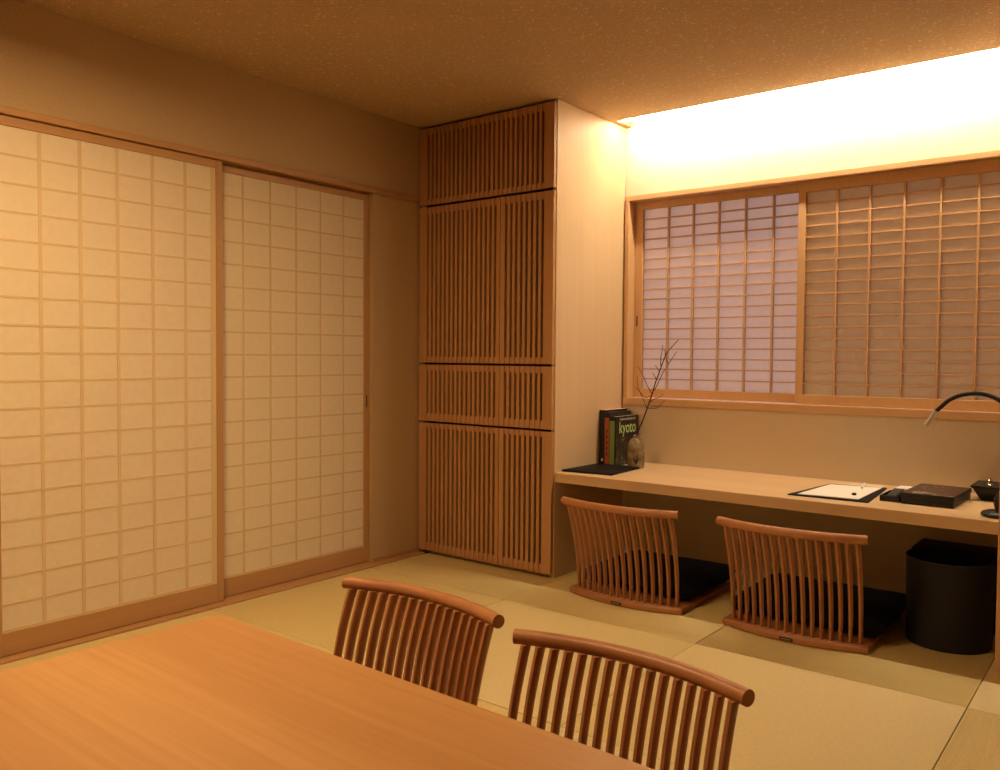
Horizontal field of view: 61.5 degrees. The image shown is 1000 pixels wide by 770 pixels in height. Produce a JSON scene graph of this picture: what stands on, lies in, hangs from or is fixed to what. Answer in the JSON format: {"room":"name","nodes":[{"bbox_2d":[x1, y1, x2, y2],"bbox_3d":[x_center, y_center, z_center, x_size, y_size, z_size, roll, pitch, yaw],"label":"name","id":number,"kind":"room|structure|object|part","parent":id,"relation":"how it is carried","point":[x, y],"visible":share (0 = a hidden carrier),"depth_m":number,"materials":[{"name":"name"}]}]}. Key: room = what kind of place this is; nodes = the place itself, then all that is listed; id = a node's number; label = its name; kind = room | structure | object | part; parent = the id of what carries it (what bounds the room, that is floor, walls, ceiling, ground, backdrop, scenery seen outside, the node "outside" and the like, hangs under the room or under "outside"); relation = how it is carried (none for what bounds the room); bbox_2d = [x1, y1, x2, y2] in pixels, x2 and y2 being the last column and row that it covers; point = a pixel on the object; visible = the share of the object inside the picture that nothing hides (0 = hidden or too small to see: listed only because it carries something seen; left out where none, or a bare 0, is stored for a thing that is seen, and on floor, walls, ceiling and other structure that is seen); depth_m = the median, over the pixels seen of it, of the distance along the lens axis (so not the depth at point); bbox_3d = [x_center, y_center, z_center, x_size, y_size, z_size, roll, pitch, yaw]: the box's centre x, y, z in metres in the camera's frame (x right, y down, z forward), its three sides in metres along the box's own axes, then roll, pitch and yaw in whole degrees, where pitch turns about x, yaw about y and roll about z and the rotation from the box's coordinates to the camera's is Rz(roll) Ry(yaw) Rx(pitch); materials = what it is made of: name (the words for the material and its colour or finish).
{"room":"traditional dwelling","nodes":[
{"label":"traditional dwelling","id":0,"kind":"room"},
{"bbox_2d":[0,0,422,561],"bbox_3d":[-1.616,-0.208,2.971,0.160,2.272,5.250,2,3,38],"label":"wall","id":1,"kind":"structure","parent":0,"point":[52,64],"depth_m":3.66,"materials":[{"name":"paint"}]},
{"bbox_2d":[0,115,223,657],"bbox_3d":[-1.423,0.002,3.121,0.030,1.806,0.885,2,3,38],"label":"door","id":2,"kind":"structure","parent":1,"relation":"in","point":[112,449],"depth_m":3.08,"materials":[{"name":"white paper"}]},
{"bbox_2d":[0,105,420,202],"bbox_3d":[-1.091,-0.928,3.550,0.112,0.030,2.083,2,3,38],"label":"trim","id":3,"kind":"structure","parent":1,"relation":"attached to","point":[227,160],"depth_m":3.38,"materials":[{"name":"brown wood"}]},
{"bbox_2d":[0,551,424,664],"bbox_3d":[-1.091,0.902,3.603,0.145,0.018,2.083,2,3,38],"label":"trim","id":4,"kind":"structure","parent":1,"relation":"attached to","point":[272,589],"depth_m":3.43,"materials":[{"name":"brown wood"}]},
{"bbox_2d":[222,165,368,596],"bbox_3d":[-0.930,-0.017,3.804,0.031,1.803,0.889,2,3,38],"label":"door","id":5,"kind":"structure","parent":1,"relation":"in","point":[296,253],"depth_m":3.79,"materials":[{"name":"white paper"}]},
{"bbox_2d":[372,548,417,561],"bbox_3d":[-0.530,0.865,4.284,0.008,0.016,0.318,2,3,38],"label":"baseboard","id":6,"kind":"structure","parent":1,"relation":"attached to","point":[414,549],"depth_m":4.27,"materials":[{"name":"brown wood"}]},
{"bbox_2d":[0,552,999,769],"bbox_3d":[-0.225,0.994,1.912,3.800,0.060,5.250,2,3,38],"label":"floor","id":7,"kind":"structure","parent":0,"point":[902,704],"depth_m":2.77,"materials":[{"name":"brown"}]},
{"bbox_2d":[0,614,654,769],"bbox_3d":[-0.292,0.809,1.303,1.840,0.350,0.840,2,3,39],"label":"table","id":8,"kind":"object","parent":7,"relation":"on","point":[216,692],"visible":1,"depth_m":1.58,"materials":[{"name":"brown wood"}]},
{"bbox_2d":[333,576,504,705],"bbox_3d":[-0.369,0.748,1.943,0.548,0.426,0.639,2,3,38],"label":"chair","id":9,"kind":"object","parent":7,"relation":"on","point":[456,632],"visible":0.56,"depth_m":2.14,"materials":[{"name":"brown wood"}]},
{"bbox_3d":[-0.197,0.545,2.154,0.548,0.033,0.087,2,3,38],"label":"rail","id":10,"kind":"part","parent":9,"relation":"part of","materials":[{"name":"brown wood"}]},
{"bbox_2d":[418,99,625,578],"bbox_3d":[0.109,-0.219,4.351,0.842,2.199,0.644,2,3,38],"label":"tall cabinet","id":11,"kind":"object","parent":7,"relation":"on","point":[522,251],"visible":1,"depth_m":4.06,"materials":[{"name":"brown wood"}]},
{"bbox_3d":[-0.211,0.531,4.228,0.528,0.660,0.020,2,3,38],"label":"door","id":12,"kind":"part","parent":11,"relation":"part of","materials":[{"name":"brown wood"}]},
{"bbox_3d":[-0.208,0.045,4.211,0.528,0.290,0.020,2,3,38],"label":"door","id":13,"kind":"part","parent":11,"relation":"part of","materials":[{"name":"brown wood"}]},
{"bbox_3d":[-0.204,-0.506,4.192,0.528,0.792,0.020,2,3,38],"label":"door","id":14,"kind":"part","parent":11,"relation":"part of","materials":[{"name":"brown wood"}]},
{"bbox_3d":[-0.078,-1.104,4.075,0.838,0.387,0.020,2,3,38],"label":"door","id":15,"kind":"part","parent":11,"relation":"part of","materials":[{"name":"brown wood"}]},
{"bbox_3d":[-0.063,-0.208,4.133,0.802,2.150,0.008,2,3,38],"label":"backing panel","id":16,"kind":"part","parent":11,"relation":"part of","materials":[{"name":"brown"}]},
{"bbox_3d":[0.120,0.542,3.968,0.306,0.660,0.020,2,3,38],"label":"door","id":17,"kind":"part","parent":11,"relation":"part of","materials":[{"name":"brown wood"}]},
{"bbox_3d":[0.123,0.057,3.951,0.306,0.290,0.020,2,3,38],"label":"door","id":18,"kind":"part","parent":11,"relation":"part of","materials":[{"name":"brown wood"}]},
{"bbox_3d":[0.127,-0.495,3.932,0.306,0.792,0.020,2,3,38],"label":"door","id":19,"kind":"part","parent":11,"relation":"part of","materials":[{"name":"brown wood"}]},
{"bbox_2d":[508,628,754,769],"bbox_3d":[0.088,0.767,1.512,0.548,0.426,0.639,2,3,38],"label":"chair","id":20,"kind":"object","parent":7,"relation":"on","point":[737,694],"visible":0.86,"depth_m":1.70,"materials":[{"name":"brown wood"}]},
{"bbox_3d":[0.260,0.564,1.722,0.548,0.033,0.087,2,3,38],"label":"rail","id":21,"kind":"part","parent":20,"relation":"part of","materials":[{"name":"brown wood"}]},
{"bbox_2d":[561,496,730,614],"bbox_3d":[0.639,0.695,3.671,0.548,0.426,0.639,2,3,38],"label":"chair","id":22,"kind":"object","parent":7,"relation":"on","point":[581,513],"visible":1,"depth_m":3.47,"materials":[{"name":"brown wood"}]},
{"bbox_3d":[0.470,0.505,3.447,0.548,0.033,0.087,2,3,38],"label":"rail","id":23,"kind":"part","parent":22,"relation":"part of","materials":[{"name":"brown wood"}]},
{"bbox_2d":[585,549,735,599],"bbox_3d":[0.713,0.839,3.764,0.536,0.078,0.486,2,3,38],"label":"floor cushion","id":24,"kind":"object","parent":22,"relation":"on","point":[696,576],"visible":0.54,"depth_m":3.63,"materials":[{"name":"fabric"}]},
{"bbox_2d":[716,516,901,653],"bbox_3d":[1.197,0.714,3.243,0.548,0.426,0.639,2,3,38],"label":"chair","id":25,"kind":"object","parent":7,"relation":"on","point":[785,630],"visible":0.98,"depth_m":3.03,"materials":[{"name":"brown wood"}]},
{"bbox_3d":[1.036,0.921,3.048,0.048,0.011,0.004,2,3,38],"label":"name plate","id":26,"kind":"part","parent":25,"relation":"part of","materials":[{"name":"black plastic"}]},
{"bbox_3d":[1.027,0.524,3.019,0.548,0.033,0.087,2,3,38],"label":"rail","id":27,"kind":"part","parent":25,"relation":"part of","materials":[{"name":"brown wood"}]},
{"bbox_2d":[735,573,905,636],"bbox_3d":[1.271,0.858,3.331,0.576,0.078,0.486,2,3,37],"label":"floor cushion","id":28,"kind":"object","parent":25,"relation":"on","point":[881,608],"visible":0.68,"depth_m":3.20,"materials":[{"name":"fabric"}]},
{"bbox_2d":[905,548,996,654],"bbox_3d":[1.636,0.780,3.064,0.294,0.313,0.294,2,3,38],"label":"wastebasket","id":29,"kind":"object","parent":7,"relation":"on","point":[950,593],"visible":1,"depth_m":2.95,"materials":[{"name":"black plastic"}]},
{"bbox_2d":[912,538,997,634],"bbox_3d":[1.819,0.785,3.297,0.342,0.290,0.208,2,3,38],"label":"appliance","id":30,"kind":"object","parent":7,"relation":"on","point":[992,552],"visible":0.22,"depth_m":3.31,"materials":[{"name":"black"}]},
{"bbox_3d":[1.848,0.866,3.147,0.042,0.090,0.002,2,3,38],"label":"panel","id":31,"kind":"part","parent":30,"relation":"part of","materials":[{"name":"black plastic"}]},
{"bbox_2d":[14,0,999,128],"bbox_3d":[-0.196,-1.364,1.813,3.760,0.260,5.240,2,3,38],"label":"ceiling","id":32,"kind":"structure","parent":0,"point":[424,64],"depth_m":3.14,"materials":[{"name":"paint"}]},
{"bbox_2d":[623,48,999,120],"bbox_3d":[1.623,-1.293,3.378,2.625,0.035,0.028,2,3,38],"label":"recessed light","id":33,"kind":"object","parent":32,"relation":"in","point":[997,49],"visible":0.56,"depth_m":3.57,"materials":[{"name":"white"}]},
{"bbox_2d":[621,50,999,593],"bbox_3d":[1.372,-0.297,3.856,3.760,2.432,0.140,2,3,38],"label":"wall","id":34,"kind":"structure","parent":0,"point":[951,107],"depth_m":3.73,"materials":[{"name":"paint"}]},
{"bbox_2d":[555,462,998,534],"bbox_3d":[1.488,0.456,3.305,2.652,0.045,0.615,2,3,38],"label":"desk","id":35,"kind":"object","parent":34,"relation":"attached to","point":[727,486],"visible":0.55,"depth_m":3.40,"materials":[{"name":"brown wood"}]},
{"bbox_2d":[562,463,639,475],"bbox_3d":[0.492,0.398,3.975,0.250,0.010,0.343,2,3,38],"label":"desk pad","id":36,"kind":"object","parent":35,"relation":"on","point":[600,469],"visible":1,"depth_m":3.93,"materials":[{"name":"black leather"}]},
{"bbox_2d":[599,408,626,463],"bbox_3d":[0.573,0.257,4.250,0.032,0.272,0.216,2,3,38],"label":"book","id":37,"kind":"object","parent":35,"relation":"on","point":[602,412],"visible":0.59,"depth_m":4.17,"materials":[{"name":"black paper"}]},
{"bbox_2d":[604,410,630,463],"bbox_3d":[0.592,0.263,4.223,0.029,0.262,0.214,2,3,38],"label":"book","id":38,"kind":"object","parent":35,"relation":"on","point":[624,412],"visible":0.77,"depth_m":4.14,"materials":[{"name":"brown paper"}]},
{"bbox_2d":[609,414,638,464],"bbox_3d":[0.620,0.274,4.206,0.036,0.243,0.231,2,3,38],"label":"book","id":39,"kind":"object","parent":35,"relation":"on","point":[622,428],"visible":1,"depth_m":4.15,"materials":[{"name":"black paper"}]},
{"bbox_2d":[615,437,632,464],"bbox_3d":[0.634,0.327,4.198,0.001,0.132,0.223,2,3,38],"label":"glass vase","id":40,"kind":"object","parent":39,"relation":"attached to","point":[621,443],"depth_m":4.15,"materials":[{"name":"clear glass"}]},
{"bbox_2d":[627,435,644,468],"bbox_3d":[0.657,0.322,4.065,0.084,0.158,0.084,2,3,38],"label":"bud vase","id":41,"kind":"object","parent":35,"relation":"on","point":[636,448],"visible":0.94,"depth_m":4.03,"materials":[{"name":"ceramic"}]},
{"bbox_2d":[635,340,677,435],"bbox_3d":[0.740,0.077,3.987,0.235,0.585,0.054,2,3,38],"label":"bare branch","id":42,"kind":"object","parent":41,"relation":"in","point":[647,406],"visible":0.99,"depth_m":4.00,"materials":[{"name":"brown plant"}]},
{"bbox_2d":[787,484,886,502],"bbox_3d":[1.373,0.428,3.369,0.297,0.005,0.422,2,3,38],"label":"folder","id":43,"kind":"object","parent":35,"relation":"on","point":[870,497],"visible":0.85,"depth_m":3.24,"materials":[{"name":"black leather"}]},
{"bbox_2d":[798,484,881,499],"bbox_3d":[1.366,0.424,3.366,0.221,0.002,0.372,2,3,38],"label":"paper","id":44,"kind":"object","parent":43,"relation":"on","point":[831,490],"visible":1,"depth_m":3.34,"materials":[{"name":"white paper"}]},
{"bbox_2d":[838,483,884,487],"bbox_3d":[1.514,0.420,3.529,0.179,0.001,0.052,2,2,33],"label":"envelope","id":45,"kind":"object","parent":43,"relation":"on","point":[838,483],"visible":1,"depth_m":3.52,"materials":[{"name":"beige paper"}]},
{"bbox_2d":[880,490,900,502],"bbox_3d":[1.513,0.425,3.220,0.072,0.022,0.160,2,3,38],"label":"tray","id":46,"kind":"object","parent":35,"relation":"on","point":[883,497],"visible":0.61,"depth_m":3.16,"materials":[{"name":"black plastic"}]},
{"bbox_2d":[887,488,904,496],"bbox_3d":[1.512,0.417,3.218,0.040,0.027,0.140,2,3,38],"label":"remote control","id":47,"kind":"object","parent":46,"relation":"in","point":[896,491],"visible":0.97,"depth_m":3.21,"materials":[{"name":"black plastic"}]},
{"bbox_2d":[897,486,910,489],"bbox_3d":[1.642,0.422,3.392,0.067,0.018,0.080,2,3,38],"label":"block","id":48,"kind":"object","parent":35,"relation":"on","point":[899,487],"visible":0.22,"depth_m":3.39,"materials":[{"name":"white paper"}]},
{"bbox_2d":[900,483,971,508],"bbox_3d":[1.652,0.418,3.183,0.181,0.042,0.301,2,3,40],"label":"box","id":49,"kind":"object","parent":35,"relation":"on","point":[933,495],"visible":1,"depth_m":3.10,"materials":[{"name":"brown wood"}]},
{"bbox_3d":[1.652,0.398,3.183,0.172,0.001,0.292,2,3,40],"label":"panel","id":50,"kind":"part","parent":49,"relation":"part of","materials":[{"name":"brown paint"}]},
{"bbox_2d":[924,391,999,518],"bbox_3d":[1.632,0.235,2.923,0.310,0.425,0.116,2,3,38],"label":"gooseneck lamp","id":51,"kind":"object","parent":35,"relation":"on","point":[989,513],"visible":0.98,"depth_m":2.91,"materials":[{"name":"black plastic"}]},
{"bbox_3d":[1.707,0.400,2.869,0.040,0.072,0.040,2,3,38],"label":"stem","id":52,"kind":"part","parent":51,"relation":"part of","materials":[{"name":"black plastic"}]},
{"bbox_2d":[970,478,999,500],"bbox_3d":[1.923,0.399,3.208,0.200,0.082,0.180,2,3,38],"label":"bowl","id":53,"kind":"object","parent":35,"relation":"on","point":[987,490],"visible":1,"depth_m":3.19,"materials":[{"name":"black plastic"}]},
{"bbox_3d":[1.875,0.369,3.219,0.024,0.025,0.024,2,3,38],"label":"knob","id":54,"kind":"part","parent":53,"relation":"part of","materials":[{"name":"silver metal"}]},
{"bbox_2d":[623,149,999,421],"bbox_3d":[1.596,-0.402,3.654,2.328,1.062,0.147,2,3,38],"label":"window","id":55,"kind":"structure","parent":34,"relation":"in","point":[874,290],"depth_m":3.74,"materials":[{"name":"white paper"}]},
{"bbox_3d":[1.057,-0.426,4.087,0.897,0.996,0.028,2,3,38],"label":"sash","id":56,"kind":"part","parent":55,"relation":"part of","materials":[{"name":"white paper"}]},
{"bbox_3d":[1.592,0.111,3.672,2.328,0.036,0.147,2,3,38],"label":"sill","id":57,"kind":"part","parent":55,"relation":"part of","materials":[{"name":"brown wood"}]},
{"bbox_3d":[1.758,-0.400,3.491,1.038,0.996,0.028,2,3,38],"label":"sash","id":58,"kind":"part","parent":55,"relation":"part of","materials":[{"name":"beige paper"}]},
{"bbox_2d":[994,489,999,672],"bbox_3d":[1.666,-0.152,2.733,0.047,2.200,0.030,2,3,38],"label":"pillar","id":59,"kind":"structure","parent":0,"point":[997,632],"depth_m":2.76,"materials":[{"name":"brown wood"}]}
]}

